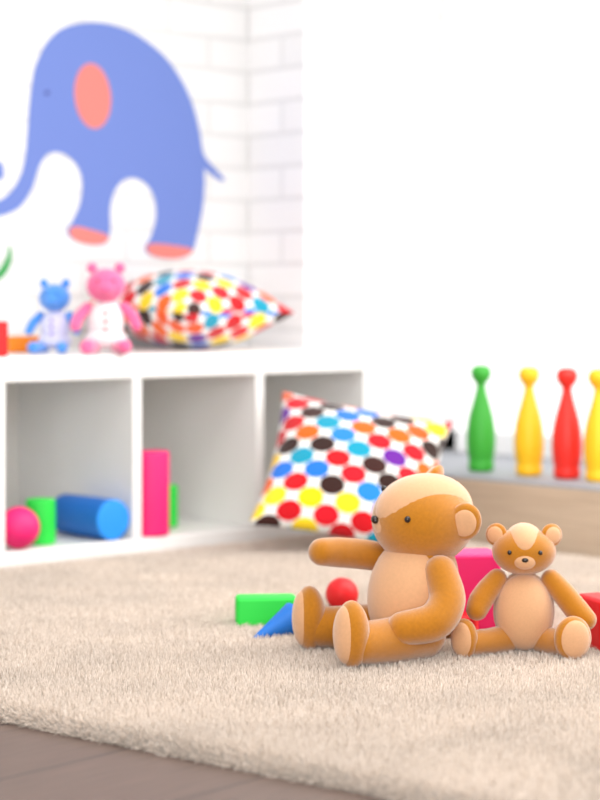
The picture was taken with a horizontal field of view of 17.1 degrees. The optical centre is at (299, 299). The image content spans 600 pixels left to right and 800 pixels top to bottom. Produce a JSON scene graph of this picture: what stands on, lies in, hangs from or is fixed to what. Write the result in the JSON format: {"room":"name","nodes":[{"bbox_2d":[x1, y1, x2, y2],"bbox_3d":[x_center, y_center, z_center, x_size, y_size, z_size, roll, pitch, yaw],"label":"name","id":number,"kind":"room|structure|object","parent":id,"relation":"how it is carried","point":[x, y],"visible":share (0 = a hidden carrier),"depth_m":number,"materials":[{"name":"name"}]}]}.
{"room":"children's playroom","nodes":[
{"label":"children's playroom","id":0,"kind":"room"},
{"bbox_2d":[0,0,247,348],"bbox_3d":[-1.701,-0.880,2.950,5.100,2.700,0.200,0,0,-42],"label":"wall","id":1,"kind":"structure","parent":0,"point":[205,42],"depth_m":4.03,"materials":[{"name":"white brick"}]},
{"bbox_2d":[0,22,224,278],"bbox_3d":[-0.393,-0.293,3.992,0.631,0.518,0.003,0,0,-42],"label":"wall decal","id":2,"kind":"object","parent":1,"relation":"attached to","point":[103,97],"visible":1,"depth_m":4.01,"materials":[{"name":"blue plastic"}]},
{"bbox_2d":[0,722,386,799],"bbox_3d":[0.307,0.495,0.720,5.100,0.050,6.200,0,0,-42],"label":"floor","id":3,"kind":"structure","parent":0,"point":[35,764],"depth_m":1.97,"materials":[{"name":"laminate"}]},
{"bbox_2d":[0,346,370,567],"bbox_3d":[-0.527,0.283,3.613,1.460,0.373,0.376,0,0,-42],"label":"cube storage shelf","id":4,"kind":"object","parent":3,"relation":"on","point":[73,421],"visible":0.77,"depth_m":3.77,"materials":[{"name":"white laminate"}]},
{"bbox_2d":[0,321,7,356],"bbox_3d":[-0.529,0.066,3.392,0.050,0.060,0.050,0,0,38],"label":"block","id":5,"kind":"object","parent":4,"relation":"on","point":[3,324],"visible":1,"depth_m":3.39,"materials":[{"name":"red plastic"}]},
{"bbox_2d":[5,506,39,548],"bbox_3d":[-0.482,0.390,3.428,0.072,0.072,0.072,0,0,-42],"label":"ball","id":6,"kind":"object","parent":4,"relation":"in","point":[22,525],"visible":0.91,"depth_m":3.40,"materials":[{"name":"pink plastic"}]},
{"bbox_2d":[8,336,38,351],"bbox_3d":[-0.512,0.081,3.683,0.060,0.030,0.035,0,0,-27],"label":"block","id":7,"kind":"object","parent":4,"relation":"on","point":[15,343],"visible":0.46,"depth_m":3.66,"materials":[{"name":"orange plastic"}]},
{"bbox_2d":[26,498,55,544],"bbox_3d":[-0.454,0.387,3.500,0.052,0.078,0.052,0,0,-42],"label":"cylinder","id":8,"kind":"object","parent":4,"relation":"in","point":[44,509],"visible":0.81,"depth_m":3.48,"materials":[{"name":"green plastic"}]},
{"bbox_2d":[25,279,80,353],"bbox_3d":[-0.447,0.029,3.615,0.105,0.135,0.084,0,0,10],"label":"plush toy","id":9,"kind":"object","parent":4,"relation":"on","point":[54,327],"visible":0.98,"depth_m":3.61,"materials":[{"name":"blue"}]},
{"bbox_2d":[55,494,128,539],"bbox_3d":[-0.380,0.390,3.602,0.072,0.072,0.150,0,0,-42],"label":"cylinder","id":10,"kind":"object","parent":4,"relation":"in","point":[88,516],"visible":0.85,"depth_m":3.56,"materials":[{"name":"blue plastic"}]},
{"bbox_2d":[70,263,141,353],"bbox_3d":[-0.347,0.014,3.577,0.129,0.163,0.102,0,0,-5],"label":"plush toy","id":11,"kind":"object","parent":4,"relation":"on","point":[105,286],"visible":1,"depth_m":3.57,"materials":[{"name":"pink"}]},
{"bbox_2d":[142,450,168,536],"bbox_3d":[-0.270,0.350,3.630,0.066,0.152,0.066,0,0,-42],"label":"block","id":12,"kind":"object","parent":4,"relation":"in","point":[155,463],"visible":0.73,"depth_m":3.60,"materials":[{"name":"pink plastic"}]},
{"bbox_2d":[169,484,177,527],"bbox_3d":[-0.256,0.387,3.763,0.052,0.078,0.052,0,0,-42],"label":"cylinder","id":13,"kind":"object","parent":4,"relation":"in","point":[173,489],"visible":0.42,"depth_m":3.75,"materials":[{"name":"green plastic"}]},
{"bbox_2d":[90,270,295,348],"bbox_3d":[-0.217,0.018,3.929,0.300,0.156,0.300,0,0,44],"label":"throw pillow","id":14,"kind":"object","parent":4,"relation":"on","point":[183,309],"visible":0.89,"depth_m":3.84,"materials":[{"name":"fabric"}]},
{"bbox_2d":[0,533,599,799],"bbox_3d":[0.528,0.462,2.275,1.627,0.016,3.014,0,0,-42],"label":"area rug","id":15,"kind":"object","parent":3,"relation":"on","point":[147,651],"visible":0.7,"depth_m":2.31,"materials":[{"name":"carpet"}]},
{"bbox_2d":[235,593,295,626],"bbox_3d":[-0.047,0.432,2.785,0.085,0.042,0.040,0,0,-5],"label":"toy","id":16,"kind":"object","parent":15,"relation":"on","point":[251,609],"visible":0.66,"depth_m":2.77,"materials":[{"name":"green plastic"}]},
{"bbox_2d":[254,603,293,638],"bbox_3d":[-0.034,0.440,2.683,0.072,0.046,0.046,-21,12,-32],"label":"block","id":17,"kind":"object","parent":15,"relation":"on","point":[280,623],"depth_m":2.68,"materials":[{"name":"blue plastic"}]},
{"bbox_2d":[326,577,357,605],"bbox_3d":[0.061,0.429,2.920,0.048,0.048,0.048,0,0,-42],"label":"ball","id":18,"kind":"object","parent":15,"relation":"on","point":[341,590],"visible":0.72,"depth_m":2.90,"materials":[{"name":"red plastic"}]},
{"bbox_2d":[248,391,452,540],"bbox_3d":[0.097,0.311,3.626,0.360,0.283,0.229,0,0,5],"label":"throw pillow","id":19,"kind":"object","parent":15,"relation":"on","point":[330,466],"visible":0.83,"depth_m":3.58,"materials":[{"name":"fabric"}]},
{"bbox_2d":[292,465,481,667],"bbox_3d":[0.121,0.334,2.546,0.220,0.238,0.197,0,0,-22],"label":"teddy bear","id":20,"kind":"object","parent":15,"relation":"on","point":[416,598],"visible":1,"depth_m":2.51},
{"bbox_2d":[461,612,478,629],"bbox_3d":[0.205,0.438,2.702,0.070,0.030,0.045,0,0,10],"label":"block","id":21,"kind":"object","parent":15,"relation":"on","point":[464,616],"visible":0.06,"depth_m":2.68,"materials":[{"name":"red plastic"}]},
{"bbox_2d":[455,548,500,628],"bbox_3d":[0.234,0.399,2.752,0.072,0.108,0.072,0,0,-8],"label":"block","id":22,"kind":"object","parent":15,"relation":"on","point":[473,564],"visible":0.26,"depth_m":2.72,"materials":[{"name":"pink plastic"}]},
{"bbox_2d":[450,523,596,659],"bbox_3d":[0.285,0.370,2.555,0.187,0.167,0.109,0,0,4],"label":"teddy bear","id":23,"kind":"object","parent":15,"relation":"on","point":[523,606],"visible":0.98,"depth_m":2.54},
{"bbox_2d":[579,592,599,650],"bbox_3d":[0.407,0.419,2.609,0.070,0.068,0.070,0,0,-20],"label":"block","id":24,"kind":"object","parent":15,"relation":"on","point":[592,599],"visible":0.35,"depth_m":2.58,"materials":[{"name":"red plastic"}]},
{"bbox_2d":[248,0,440,420],"bbox_3d":[2.083,-0.880,2.185,0.500,2.700,6.000,0,0,-42],"label":"wall","id":25,"kind":"structure","parent":0,"point":[344,96],"depth_m":4.22,"materials":[{"name":"white paint"}]},
{"bbox_2d":[439,451,599,558],"bbox_3d":[0.932,0.401,3.450,0.518,0.139,2.220,0,0,-42],"label":"window sill","id":26,"kind":"structure","parent":25,"relation":"attached to","point":[504,497],"depth_m":3.65,"materials":[{"name":"brown wood"}]},
{"bbox_2d":[466,365,495,471],"bbox_3d":[0.350,0.228,3.864,0.056,0.205,0.056,0,0,-11],"label":"pin","id":27,"kind":"object","parent":26,"relation":"on","point":[481,437],"visible":1,"depth_m":3.84,"materials":[{"name":"green plastic"}]},
{"bbox_2d":[514,366,543,475],"bbox_3d":[0.432,0.228,3.772,0.056,0.205,0.056,0,0,-11],"label":"pin","id":28,"kind":"object","parent":26,"relation":"on","point":[528,434],"visible":1,"depth_m":3.75,"materials":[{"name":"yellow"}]},
{"bbox_2d":[552,368,581,478],"bbox_3d":[0.494,0.228,3.703,0.056,0.205,0.056,0,0,-11],"label":"pin","id":29,"kind":"object","parent":26,"relation":"on","point":[566,434],"visible":1,"depth_m":3.69,"materials":[{"name":"red plastic"}]},
{"bbox_2d":[583,369,599,481],"bbox_3d":[0.545,0.228,3.646,0.056,0.205,0.056,0,0,-11],"label":"pin","id":30,"kind":"object","parent":26,"relation":"on","point":[591,446],"visible":1,"depth_m":3.63,"materials":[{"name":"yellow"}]},
{"bbox_2d":[441,0,599,461],"bbox_3d":[1.073,-0.649,3.576,0.060,1.961,2.220,0,0,-42],"label":"window","id":31,"kind":"structure","parent":25,"relation":"in","point":[520,79],"depth_m":4.27,"materials":[{"name":"white glass"}]}
]}

